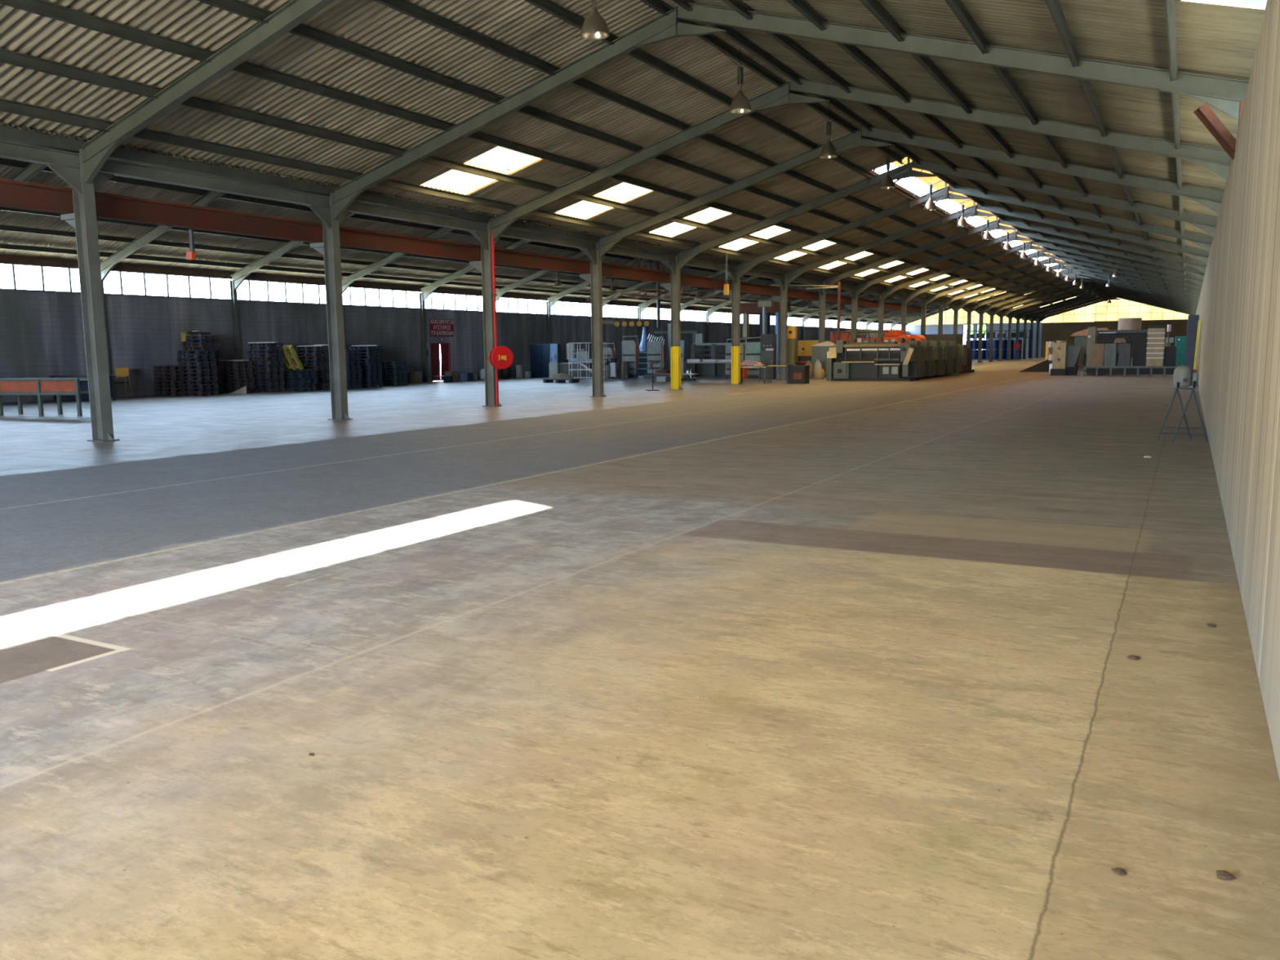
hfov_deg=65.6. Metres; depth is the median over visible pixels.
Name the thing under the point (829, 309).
pendant lamp
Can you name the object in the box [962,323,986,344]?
door
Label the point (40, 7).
roof purlin
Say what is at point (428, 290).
rafter
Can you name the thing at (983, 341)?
drum
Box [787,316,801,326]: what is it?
window
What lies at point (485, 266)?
steel column
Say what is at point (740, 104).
pendant lamp
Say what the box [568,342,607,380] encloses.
access platform
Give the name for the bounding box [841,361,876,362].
shelf
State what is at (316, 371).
wooden pallet
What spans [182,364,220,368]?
wooden pallet
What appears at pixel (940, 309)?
steel column
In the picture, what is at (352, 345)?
board
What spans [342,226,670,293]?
rafter
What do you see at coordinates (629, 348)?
press
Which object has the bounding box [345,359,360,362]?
wooden pallet
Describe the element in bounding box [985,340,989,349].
drum
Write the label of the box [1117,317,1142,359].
tank
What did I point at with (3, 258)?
beam
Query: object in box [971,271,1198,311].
rafter
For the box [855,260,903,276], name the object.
skylight
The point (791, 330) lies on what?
tall cabinet
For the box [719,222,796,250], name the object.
skylight
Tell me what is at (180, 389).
wooden pallet
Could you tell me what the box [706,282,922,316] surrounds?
rafter
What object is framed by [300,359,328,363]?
wooden pallet
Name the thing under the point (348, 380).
wooden pallet
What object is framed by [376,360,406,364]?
wooden pallet
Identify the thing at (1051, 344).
machine
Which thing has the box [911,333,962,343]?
container
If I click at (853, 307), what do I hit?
steel column
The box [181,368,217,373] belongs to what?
wooden pallet
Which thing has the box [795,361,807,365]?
toolbox
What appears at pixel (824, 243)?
skylight
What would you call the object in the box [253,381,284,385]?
wooden pallet
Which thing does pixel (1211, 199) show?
rafter
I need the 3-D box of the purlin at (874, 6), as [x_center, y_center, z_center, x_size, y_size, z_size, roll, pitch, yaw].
[29.364,-13.655,61.880,0.088,0.175,157.200,3,9,29]
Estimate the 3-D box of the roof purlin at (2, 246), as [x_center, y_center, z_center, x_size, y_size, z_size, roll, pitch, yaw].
[2.375,-13.812,76.776,0.088,0.175,157.200,3,9,29]
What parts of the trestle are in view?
leg, leg, leg, leg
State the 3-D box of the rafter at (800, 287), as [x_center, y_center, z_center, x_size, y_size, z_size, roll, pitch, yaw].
[16.569,-15.884,85.207,18.282,3.621,0.160,3,9,29]
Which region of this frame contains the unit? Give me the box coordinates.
[957,342,974,373]
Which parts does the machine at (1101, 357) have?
tall post, motor, motor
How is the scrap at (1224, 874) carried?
on the floor
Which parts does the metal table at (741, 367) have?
leg, rail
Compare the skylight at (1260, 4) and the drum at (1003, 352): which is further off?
the drum at (1003, 352)
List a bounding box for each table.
[48,374,115,400]
[687,361,731,378]
[740,364,764,382]
[740,366,766,383]
[767,364,797,382]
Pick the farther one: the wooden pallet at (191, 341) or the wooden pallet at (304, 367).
the wooden pallet at (304, 367)
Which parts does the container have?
lid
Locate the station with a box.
[637,327,648,375]
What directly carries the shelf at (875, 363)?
attached to the press at (866, 361)
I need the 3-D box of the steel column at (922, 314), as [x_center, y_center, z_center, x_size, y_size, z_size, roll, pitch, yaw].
[21.681,-11.253,76.097,0.962,5.300,0.960,-3,8,-18]
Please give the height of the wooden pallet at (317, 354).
0.144 m
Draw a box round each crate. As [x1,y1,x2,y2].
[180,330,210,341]
[402,373,409,384]
[786,364,809,383]
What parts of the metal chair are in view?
backrest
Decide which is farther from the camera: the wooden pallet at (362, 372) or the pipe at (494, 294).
the wooden pallet at (362, 372)
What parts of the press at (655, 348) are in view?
panel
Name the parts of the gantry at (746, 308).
leg, leg, leg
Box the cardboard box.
[408,371,422,383]
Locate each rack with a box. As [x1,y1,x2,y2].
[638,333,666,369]
[964,329,1030,358]
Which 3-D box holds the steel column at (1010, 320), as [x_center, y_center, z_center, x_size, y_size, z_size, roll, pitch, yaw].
[42.009,-16.260,112.727,0.580,5.300,1.240,3,9,29]
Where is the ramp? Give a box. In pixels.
[1018,359,1077,372]
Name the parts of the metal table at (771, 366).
leg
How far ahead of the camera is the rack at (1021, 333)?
127.72 m
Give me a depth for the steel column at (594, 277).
34.13 m
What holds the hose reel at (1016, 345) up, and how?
attached to the steel column at (1017, 318)
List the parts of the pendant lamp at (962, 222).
lamp shade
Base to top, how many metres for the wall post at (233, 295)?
4.740 m
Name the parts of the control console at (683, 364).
panel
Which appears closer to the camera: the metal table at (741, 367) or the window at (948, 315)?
the metal table at (741, 367)
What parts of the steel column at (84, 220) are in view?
plate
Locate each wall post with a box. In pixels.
[102,281,111,374]
[229,280,241,387]
[419,293,427,382]
[546,301,551,344]
[637,306,640,351]
[706,311,708,359]
[801,318,804,340]
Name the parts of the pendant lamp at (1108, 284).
lamp shade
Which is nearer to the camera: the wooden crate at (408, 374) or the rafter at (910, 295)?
the wooden crate at (408, 374)
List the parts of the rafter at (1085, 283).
ridge plate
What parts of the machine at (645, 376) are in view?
frame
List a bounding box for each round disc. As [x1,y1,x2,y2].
[614,321,619,326]
[622,321,626,326]
[629,320,634,326]
[636,320,641,326]
[644,320,648,326]
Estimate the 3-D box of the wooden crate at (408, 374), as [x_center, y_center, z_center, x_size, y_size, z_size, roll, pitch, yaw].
[-12.268,-5.171,50.609,0.820,0.550,0.720,3,9,29]
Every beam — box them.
[0,253,901,324]
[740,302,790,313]
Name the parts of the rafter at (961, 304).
ridge plate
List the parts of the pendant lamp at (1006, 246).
lamp shade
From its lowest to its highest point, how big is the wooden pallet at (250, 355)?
0.144 m
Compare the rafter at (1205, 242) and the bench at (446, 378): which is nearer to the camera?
the rafter at (1205, 242)
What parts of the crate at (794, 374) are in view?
post, plate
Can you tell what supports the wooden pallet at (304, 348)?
on the wooden pallet at (308, 351)
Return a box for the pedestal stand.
[645,360,659,391]
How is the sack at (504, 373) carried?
on the floor
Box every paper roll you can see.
[1044,339,1052,360]
[1056,338,1066,342]
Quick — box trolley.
[603,358,617,378]
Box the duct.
[656,260,660,328]
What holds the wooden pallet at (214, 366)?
on the wooden pallet at (190, 371)
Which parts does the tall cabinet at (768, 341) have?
door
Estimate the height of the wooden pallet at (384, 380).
0.144 m
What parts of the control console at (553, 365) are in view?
panel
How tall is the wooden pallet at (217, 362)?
0.144 m
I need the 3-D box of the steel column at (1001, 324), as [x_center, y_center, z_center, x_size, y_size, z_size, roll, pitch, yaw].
[39.113,-15.544,107.487,0.580,5.300,1.240,3,9,29]
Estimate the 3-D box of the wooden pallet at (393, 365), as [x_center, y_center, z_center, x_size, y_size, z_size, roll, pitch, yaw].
[-12.110,-5.559,48.371,1.200,0.144,0.800,3,8,28]
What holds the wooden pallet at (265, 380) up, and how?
on the wooden pallet at (258, 383)
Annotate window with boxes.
[0,262,80,293]
[104,270,230,299]
[230,278,326,304]
[342,286,419,308]
[418,291,482,311]
[497,297,546,314]
[547,300,591,316]
[604,304,636,318]
[636,306,671,319]
[680,309,705,321]
[705,311,731,323]
[741,313,758,324]
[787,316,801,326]
[800,317,818,327]
[857,321,865,328]
[865,321,878,329]
[908,308,1042,324]
[1042,297,1188,323]
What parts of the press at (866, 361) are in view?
slanted arm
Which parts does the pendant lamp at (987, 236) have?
lamp shade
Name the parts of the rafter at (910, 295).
ridge plate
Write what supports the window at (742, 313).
in the wall at (42, 334)
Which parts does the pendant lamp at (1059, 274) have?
lamp shade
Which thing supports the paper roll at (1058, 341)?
on the floor
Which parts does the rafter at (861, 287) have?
ridge plate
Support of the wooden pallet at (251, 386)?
on the wooden pallet at (252, 390)
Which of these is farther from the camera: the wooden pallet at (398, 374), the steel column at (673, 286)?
the wooden pallet at (398, 374)
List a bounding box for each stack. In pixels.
[686,359,702,361]
[702,359,719,361]
[718,360,731,361]
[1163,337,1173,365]
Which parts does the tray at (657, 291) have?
rail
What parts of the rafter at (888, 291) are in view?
ridge plate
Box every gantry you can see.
[653,323,697,373]
[740,302,790,373]
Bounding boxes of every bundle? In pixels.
[613,361,629,378]
[1070,327,1108,336]
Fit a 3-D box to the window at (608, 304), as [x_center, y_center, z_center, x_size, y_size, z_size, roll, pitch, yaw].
[-1.697,-12.150,71.527,0.060,0.920,6.030,3,9,29]
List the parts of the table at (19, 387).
leg, panel, leg, leg, frame, panel, leg, leg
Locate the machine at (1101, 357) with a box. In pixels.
[1083,324,1177,376]
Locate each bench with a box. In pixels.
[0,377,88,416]
[422,375,451,382]
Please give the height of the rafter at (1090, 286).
3.384 m
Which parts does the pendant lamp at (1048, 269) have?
lamp shade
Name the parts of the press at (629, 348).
panel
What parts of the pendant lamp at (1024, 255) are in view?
lamp shade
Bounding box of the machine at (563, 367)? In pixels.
[559,343,591,377]
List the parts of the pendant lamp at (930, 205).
lamp shade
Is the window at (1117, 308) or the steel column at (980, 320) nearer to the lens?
the steel column at (980, 320)
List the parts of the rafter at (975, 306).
ridge plate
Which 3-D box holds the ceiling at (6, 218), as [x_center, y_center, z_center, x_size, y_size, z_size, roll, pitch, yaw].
[5.379,-14.881,74.970,9.650,3.191,157.400,3,9,29]
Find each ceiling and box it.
[0,0,1105,316]
[0,157,946,322]
[692,0,1265,283]
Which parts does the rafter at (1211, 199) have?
ridge plate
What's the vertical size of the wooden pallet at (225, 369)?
0.144 m
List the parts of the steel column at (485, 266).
plate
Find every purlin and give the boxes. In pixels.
[0,0,1069,309]
[0,48,1057,312]
[0,98,1046,315]
[0,140,1039,320]
[0,157,949,307]
[0,206,930,315]
[0,224,919,318]
[0,243,914,322]
[196,0,1080,306]
[373,0,1091,302]
[524,0,1099,297]
[640,0,904,164]
[671,0,1114,294]
[721,0,1124,297]
[785,0,1134,297]
[859,0,1145,298]
[944,0,1159,302]
[1044,0,1173,305]
[1164,0,1186,310]
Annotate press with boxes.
[603,342,616,377]
[622,335,639,377]
[647,336,664,374]
[690,333,752,377]
[725,337,746,377]
[745,337,760,377]
[826,337,962,381]
[1077,353,1123,375]
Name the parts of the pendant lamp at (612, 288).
lamp shade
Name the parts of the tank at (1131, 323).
tank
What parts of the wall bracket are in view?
mounting plate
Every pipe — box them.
[491,231,498,405]
[758,300,773,333]
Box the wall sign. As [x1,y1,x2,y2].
[429,319,453,336]
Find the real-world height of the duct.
4.470 m
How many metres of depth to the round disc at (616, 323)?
59.36 m
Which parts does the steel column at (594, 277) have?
plate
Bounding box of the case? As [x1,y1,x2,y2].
[795,340,818,363]
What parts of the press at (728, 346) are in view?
panel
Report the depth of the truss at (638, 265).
38.21 m
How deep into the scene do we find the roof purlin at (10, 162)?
37.34 m
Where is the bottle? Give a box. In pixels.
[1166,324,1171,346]
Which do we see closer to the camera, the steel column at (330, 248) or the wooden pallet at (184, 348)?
the steel column at (330, 248)
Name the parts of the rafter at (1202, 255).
ridge plate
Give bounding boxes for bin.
[444,371,457,382]
[460,373,472,380]
[472,373,477,380]
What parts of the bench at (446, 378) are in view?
leg, leg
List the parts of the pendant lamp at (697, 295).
lamp shade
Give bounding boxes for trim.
[0,288,868,329]
[868,170,1063,276]
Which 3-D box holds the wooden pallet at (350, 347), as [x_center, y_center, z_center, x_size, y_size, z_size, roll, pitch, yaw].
[-12.725,-6.116,45.930,1.200,0.144,0.800,4,9,29]
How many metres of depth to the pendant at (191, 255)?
20.86 m
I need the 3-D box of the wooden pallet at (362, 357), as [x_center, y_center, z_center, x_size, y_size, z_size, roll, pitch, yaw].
[-12.701,-5.679,45.965,1.200,0.144,0.800,3,8,27]
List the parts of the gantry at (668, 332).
post, post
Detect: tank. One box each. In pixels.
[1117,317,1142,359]
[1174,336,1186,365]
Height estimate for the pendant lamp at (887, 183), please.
1.386 m
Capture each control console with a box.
[548,343,559,377]
[680,340,686,378]
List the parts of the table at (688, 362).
leg, leg, leg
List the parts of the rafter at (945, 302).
ridge plate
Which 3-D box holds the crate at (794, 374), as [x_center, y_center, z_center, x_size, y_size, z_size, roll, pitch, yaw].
[7.209,-4.827,45.275,0.875,0.860,0.660,3,9,29]
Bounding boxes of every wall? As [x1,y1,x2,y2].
[0,290,908,402]
[908,322,1042,357]
[1040,319,1187,357]
[1195,0,1279,780]
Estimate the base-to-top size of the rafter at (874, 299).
3.621 m
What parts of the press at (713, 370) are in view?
frame, frame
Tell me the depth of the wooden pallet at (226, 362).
41.17 m
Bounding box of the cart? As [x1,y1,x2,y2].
[651,373,671,382]
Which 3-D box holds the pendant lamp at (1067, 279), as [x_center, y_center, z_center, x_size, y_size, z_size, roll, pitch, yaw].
[33.100,-16.367,77.887,1.040,1.386,3.236,3,9,29]
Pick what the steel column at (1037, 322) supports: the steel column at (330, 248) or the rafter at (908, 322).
the rafter at (908, 322)
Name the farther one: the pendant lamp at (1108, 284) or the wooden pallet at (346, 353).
the pendant lamp at (1108, 284)
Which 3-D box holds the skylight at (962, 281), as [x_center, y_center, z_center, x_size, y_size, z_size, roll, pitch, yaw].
[22.906,-14.425,73.433,2.870,0.866,1.860,3,9,29]
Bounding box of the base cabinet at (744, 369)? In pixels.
[740,361,747,379]
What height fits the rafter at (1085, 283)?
3.384 m
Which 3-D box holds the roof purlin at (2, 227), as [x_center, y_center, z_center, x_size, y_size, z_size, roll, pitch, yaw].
[3.572,-14.182,76.064,0.088,0.175,157.200,3,9,29]
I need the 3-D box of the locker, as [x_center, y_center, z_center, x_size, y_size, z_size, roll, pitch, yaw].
[25.078,-6.022,45.154,0.455,2.900,1.000,3,9,29]
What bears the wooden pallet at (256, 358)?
on the wooden pallet at (282, 362)
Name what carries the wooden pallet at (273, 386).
on the wooden pallet at (283, 389)
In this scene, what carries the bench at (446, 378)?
on the floor
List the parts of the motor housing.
plate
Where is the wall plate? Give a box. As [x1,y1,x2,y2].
[602,320,613,324]
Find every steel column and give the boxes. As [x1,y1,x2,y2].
[46,148,119,441]
[308,192,352,420]
[469,221,502,406]
[579,240,606,396]
[660,253,683,390]
[722,264,742,384]
[771,273,787,379]
[811,280,826,377]
[844,285,857,342]
[871,290,884,337]
[894,294,906,334]
[915,297,926,334]
[937,301,943,333]
[953,303,958,333]
[966,306,971,347]
[977,309,982,363]
[988,310,993,361]
[998,311,1003,360]
[1007,313,1012,359]
[1014,315,1019,359]
[1022,315,1026,359]
[1029,317,1033,358]
[1035,318,1039,357]
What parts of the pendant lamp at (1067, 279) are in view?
lamp shade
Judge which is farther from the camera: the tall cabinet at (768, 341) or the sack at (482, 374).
the sack at (482, 374)
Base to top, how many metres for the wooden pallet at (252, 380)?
0.144 m
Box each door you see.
[430,342,450,381]
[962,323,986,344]
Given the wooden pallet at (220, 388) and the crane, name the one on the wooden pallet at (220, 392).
the wooden pallet at (220, 388)
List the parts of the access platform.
post, post, panel, post, post, post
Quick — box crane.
[769,281,840,340]
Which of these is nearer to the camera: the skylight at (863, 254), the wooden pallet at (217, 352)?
the wooden pallet at (217, 352)
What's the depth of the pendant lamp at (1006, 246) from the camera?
52.70 m
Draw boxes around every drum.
[972,339,978,349]
[972,349,977,359]
[982,339,985,349]
[982,349,985,359]
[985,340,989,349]
[985,350,988,359]
[991,349,998,359]
[992,339,999,349]
[1001,349,1005,359]
[1002,339,1006,349]
[1005,349,1013,359]
[1006,339,1013,349]
[1013,349,1019,359]
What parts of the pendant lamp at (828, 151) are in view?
lamp shade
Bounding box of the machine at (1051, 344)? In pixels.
[1048,341,1057,373]
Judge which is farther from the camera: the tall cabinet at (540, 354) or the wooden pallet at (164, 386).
the tall cabinet at (540, 354)
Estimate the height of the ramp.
1.350 m
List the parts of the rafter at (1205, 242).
ridge plate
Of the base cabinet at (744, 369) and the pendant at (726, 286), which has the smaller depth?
the pendant at (726, 286)
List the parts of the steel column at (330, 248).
plate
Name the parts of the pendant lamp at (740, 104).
lamp shade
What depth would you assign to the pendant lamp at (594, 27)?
16.03 m
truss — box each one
[631,257,680,273]
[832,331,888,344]
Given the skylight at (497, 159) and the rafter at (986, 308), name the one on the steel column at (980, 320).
the rafter at (986, 308)
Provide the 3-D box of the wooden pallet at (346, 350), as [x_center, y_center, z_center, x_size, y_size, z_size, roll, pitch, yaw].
[-13.310,-5.794,44.638,1.200,0.144,0.800,4,9,29]
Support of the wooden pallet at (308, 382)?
on the wooden pallet at (306, 385)
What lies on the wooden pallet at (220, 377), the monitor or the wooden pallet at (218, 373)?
the wooden pallet at (218, 373)
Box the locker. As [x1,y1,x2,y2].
[1184,315,1199,379]
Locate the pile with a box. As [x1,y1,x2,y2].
[740,360,762,364]
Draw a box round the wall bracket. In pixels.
[1193,99,1244,159]
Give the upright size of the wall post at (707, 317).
4.740 m
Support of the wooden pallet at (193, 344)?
on the wooden pallet at (184, 348)
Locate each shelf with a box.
[680,373,699,374]
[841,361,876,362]
[874,358,900,360]
[875,363,901,364]
[1086,368,1175,374]
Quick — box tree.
[970,324,986,340]
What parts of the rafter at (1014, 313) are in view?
ridge plate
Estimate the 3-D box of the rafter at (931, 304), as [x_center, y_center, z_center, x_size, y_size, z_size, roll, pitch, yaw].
[39.740,-21.614,127.127,18.282,3.621,0.160,3,9,29]
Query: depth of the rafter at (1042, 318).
129.82 m
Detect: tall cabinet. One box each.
[529,343,560,377]
[760,333,776,379]
[786,325,796,364]
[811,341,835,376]
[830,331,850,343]
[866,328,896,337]
[1049,342,1067,375]
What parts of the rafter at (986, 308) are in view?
ridge plate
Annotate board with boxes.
[220,360,248,360]
[229,386,246,394]
[248,342,278,342]
[297,345,324,346]
[351,345,377,346]
[1193,320,1200,369]
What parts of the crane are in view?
post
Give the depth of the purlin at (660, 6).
22.61 m
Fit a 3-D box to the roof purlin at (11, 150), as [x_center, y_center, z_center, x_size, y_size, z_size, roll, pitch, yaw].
[18.260,-12.836,69.591,0.200,0.250,154.660,3,9,29]
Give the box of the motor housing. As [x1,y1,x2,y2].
[1173,364,1199,388]
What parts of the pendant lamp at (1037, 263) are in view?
lamp shade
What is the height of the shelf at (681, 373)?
0.060 m
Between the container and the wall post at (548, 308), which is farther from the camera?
the container
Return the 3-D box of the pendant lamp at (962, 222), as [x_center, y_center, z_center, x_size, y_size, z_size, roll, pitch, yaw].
[12.831,-11.350,41.177,0.469,1.386,3.331,6,10,39]
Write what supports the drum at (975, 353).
on the floor
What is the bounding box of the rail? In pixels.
[613,257,649,321]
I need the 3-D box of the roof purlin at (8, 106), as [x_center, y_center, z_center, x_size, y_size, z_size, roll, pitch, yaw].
[18.422,-13.155,67.996,0.088,0.175,157.200,3,9,29]
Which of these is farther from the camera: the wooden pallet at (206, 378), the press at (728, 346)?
the press at (728, 346)
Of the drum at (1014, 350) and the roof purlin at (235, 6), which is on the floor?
the drum at (1014, 350)
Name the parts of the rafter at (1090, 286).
ridge plate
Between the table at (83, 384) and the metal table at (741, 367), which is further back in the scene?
the metal table at (741, 367)
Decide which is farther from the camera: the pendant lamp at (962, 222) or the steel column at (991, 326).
the steel column at (991, 326)
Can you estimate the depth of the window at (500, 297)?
61.04 m
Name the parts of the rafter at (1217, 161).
ridge plate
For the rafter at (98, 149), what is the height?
3.384 m
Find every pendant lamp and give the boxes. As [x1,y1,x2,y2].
[554,271,562,286]
[580,0,608,39]
[608,277,616,291]
[694,287,701,299]
[717,48,751,113]
[807,300,812,309]
[813,106,837,158]
[827,302,832,311]
[875,146,895,188]
[889,164,937,210]
[934,188,968,226]
[958,205,992,239]
[985,220,1012,250]
[1003,231,1027,258]
[1022,241,1040,266]
[1039,249,1052,271]
[1055,264,1062,276]
[1064,265,1070,281]
[1071,271,1078,284]
[1079,278,1084,288]
[1084,281,1090,291]
[1090,282,1095,294]
[1095,288,1100,297]
[1105,275,1111,286]
[1112,267,1119,277]
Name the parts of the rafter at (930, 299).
ridge plate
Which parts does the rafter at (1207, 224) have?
ridge plate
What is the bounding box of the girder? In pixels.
[0,177,921,312]
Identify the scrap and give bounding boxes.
[1111,867,1126,875]
[1127,654,1140,659]
[1206,623,1216,626]
[1216,870,1236,879]
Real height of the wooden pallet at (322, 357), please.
0.144 m
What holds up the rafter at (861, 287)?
on the steel column at (853, 307)
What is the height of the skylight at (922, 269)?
0.866 m
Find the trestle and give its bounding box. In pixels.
[1156,387,1208,443]
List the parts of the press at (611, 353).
panel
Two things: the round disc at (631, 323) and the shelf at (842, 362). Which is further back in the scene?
the round disc at (631, 323)
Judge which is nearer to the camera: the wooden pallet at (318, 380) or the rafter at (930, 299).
the wooden pallet at (318, 380)
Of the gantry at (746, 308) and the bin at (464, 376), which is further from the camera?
the gantry at (746, 308)
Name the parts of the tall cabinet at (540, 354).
door, door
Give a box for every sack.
[479,368,484,379]
[500,366,511,378]
[754,363,763,366]
[804,360,813,378]
[813,360,822,378]
[816,367,825,379]
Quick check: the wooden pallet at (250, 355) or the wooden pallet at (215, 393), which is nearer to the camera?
the wooden pallet at (215, 393)
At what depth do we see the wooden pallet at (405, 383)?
48.33 m
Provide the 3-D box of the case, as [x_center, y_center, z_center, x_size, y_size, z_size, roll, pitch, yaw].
[9.589,-7.048,57.457,1.900,2.050,0.730,2,8,19]
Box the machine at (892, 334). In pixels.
[846,329,926,343]
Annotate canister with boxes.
[515,364,522,378]
[524,371,530,377]
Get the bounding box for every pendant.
[186,229,195,260]
[724,257,728,295]
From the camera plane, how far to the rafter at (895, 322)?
135.46 m
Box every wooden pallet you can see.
[152,368,188,373]
[153,365,187,369]
[153,373,188,377]
[153,380,187,384]
[154,377,188,381]
[154,384,189,388]
[154,387,190,391]
[154,391,189,395]
[177,350,215,354]
[177,354,214,358]
[177,357,215,361]
[177,361,216,365]
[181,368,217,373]
[182,339,218,343]
[182,342,218,346]
[182,346,220,351]
[182,350,220,354]
[182,361,219,364]
[182,364,217,368]
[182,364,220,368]
[182,380,217,384]
[183,354,221,357]
[183,357,220,361]
[183,373,217,377]
[183,376,217,380]
[183,383,218,388]
[183,387,218,391]
[184,368,220,372]
[184,372,221,376]
[184,379,221,383]
[184,391,218,395]
[185,375,222,379]
[186,335,217,339]
[186,382,222,386]
[186,386,222,391]
[186,390,222,394]
[219,360,252,364]
[219,364,252,368]
[220,368,252,371]
[220,371,253,375]
[221,377,254,382]
[221,382,253,386]
[222,374,253,378]
[222,385,254,389]
[222,388,254,392]
[247,350,282,353]
[248,342,283,346]
[248,346,284,350]
[248,353,283,357]
[248,356,283,360]
[249,377,284,382]
[249,384,284,388]
[251,364,283,367]
[251,367,284,371]
[252,360,284,364]
[253,370,284,374]
[253,373,284,377]
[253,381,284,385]
[254,387,285,391]
[276,345,303,369]
[283,373,315,377]
[284,369,315,373]
[284,377,317,381]
[284,380,316,384]
[284,383,315,387]
[285,386,316,391]
[295,346,328,350]
[295,363,328,366]
[296,349,328,353]
[297,352,328,356]
[297,366,329,369]
[298,355,328,359]
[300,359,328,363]
[309,369,329,373]
[309,373,329,376]
[309,382,330,386]
[309,386,330,390]
[311,376,329,379]
[311,379,329,382]
[345,349,359,352]
[345,352,360,355]
[345,355,360,359]
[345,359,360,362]
[346,362,359,365]
[346,365,360,368]
[346,368,361,372]
[346,372,361,375]
[346,375,361,378]
[346,378,361,382]
[346,382,361,386]
[346,385,362,389]
[348,346,381,349]
[354,349,381,352]
[355,352,381,355]
[355,355,381,359]
[355,358,380,362]
[355,361,380,365]
[355,364,382,368]
[355,368,382,371]
[355,371,382,374]
[355,374,382,377]
[355,377,382,381]
[355,381,382,384]
[356,383,382,387]
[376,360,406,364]
[377,364,406,367]
[377,367,407,370]
[377,370,407,373]
[377,373,407,376]
[377,376,407,379]
[377,379,407,382]
[377,382,408,386]
[542,373,579,382]
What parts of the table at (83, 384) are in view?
panel, leg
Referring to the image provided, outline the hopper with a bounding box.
[1066,345,1082,375]
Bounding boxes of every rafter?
[9,162,309,207]
[78,0,335,183]
[100,190,478,282]
[230,212,590,289]
[328,2,1248,219]
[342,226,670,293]
[420,239,731,301]
[486,78,1231,242]
[495,251,780,301]
[546,257,820,307]
[595,126,1223,258]
[602,265,851,306]
[637,270,879,313]
[675,160,1217,271]
[680,275,902,311]
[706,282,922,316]
[736,184,1213,278]
[740,284,939,315]
[783,203,1209,286]
[787,291,968,317]
[790,288,955,311]
[802,293,980,322]
[823,217,1207,292]
[825,297,991,320]
[840,297,1000,323]
[854,230,1204,296]
[857,300,1008,322]
[866,302,1016,325]
[882,240,1203,300]
[884,303,1023,324]
[891,306,1031,327]
[904,248,1201,303]
[906,307,1036,325]
[924,255,1200,306]
[942,262,1199,308]
[956,266,1199,311]
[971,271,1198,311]
[982,275,1197,314]
[992,280,1197,315]
[1002,283,1196,316]
[1011,286,1196,318]
[1018,288,1195,319]
[1026,291,1195,320]
[1032,293,1193,321]
[1039,295,1191,322]
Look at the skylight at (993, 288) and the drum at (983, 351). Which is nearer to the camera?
the skylight at (993, 288)
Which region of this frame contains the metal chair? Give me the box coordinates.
[113,368,133,397]
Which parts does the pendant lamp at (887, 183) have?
lamp shade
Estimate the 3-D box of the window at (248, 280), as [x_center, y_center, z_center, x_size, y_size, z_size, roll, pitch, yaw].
[-16.179,-8.569,45.327,0.060,0.920,6.030,3,9,29]
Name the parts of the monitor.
hanger frame, hanger frame, hanger frame, hanger frame, hanger frame, hanger frame, hanger frame, hanger frame, hanger frame, hanger frame, hanger frame, plate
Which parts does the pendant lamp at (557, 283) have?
lamp shade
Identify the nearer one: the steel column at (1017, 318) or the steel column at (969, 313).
the steel column at (969, 313)
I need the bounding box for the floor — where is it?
[0,356,1279,959]
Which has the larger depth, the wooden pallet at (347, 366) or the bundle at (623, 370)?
the bundle at (623, 370)
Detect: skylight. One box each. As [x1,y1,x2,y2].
[422,139,551,194]
[555,177,660,219]
[649,204,737,236]
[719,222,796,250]
[773,240,835,261]
[818,248,878,269]
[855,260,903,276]
[884,266,933,282]
[909,272,951,287]
[931,280,966,291]
[948,284,982,294]
[964,288,994,297]
[1179,0,1266,8]
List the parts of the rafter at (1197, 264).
ridge plate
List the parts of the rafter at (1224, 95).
ridge plate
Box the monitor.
[866,156,1079,282]
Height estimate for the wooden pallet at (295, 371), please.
0.144 m
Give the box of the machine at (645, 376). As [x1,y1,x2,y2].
[643,369,699,380]
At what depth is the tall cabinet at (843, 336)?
63.41 m
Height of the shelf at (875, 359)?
0.080 m
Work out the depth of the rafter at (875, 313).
120.04 m
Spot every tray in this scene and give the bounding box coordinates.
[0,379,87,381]
[586,283,684,300]
[653,282,753,299]
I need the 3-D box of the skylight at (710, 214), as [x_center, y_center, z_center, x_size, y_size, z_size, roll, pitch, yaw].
[1.910,-9.233,35.450,2.870,0.866,1.860,3,9,29]
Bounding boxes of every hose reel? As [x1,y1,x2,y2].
[488,346,513,368]
[1013,342,1020,349]
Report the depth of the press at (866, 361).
48.48 m
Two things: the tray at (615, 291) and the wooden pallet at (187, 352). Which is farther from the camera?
the tray at (615, 291)

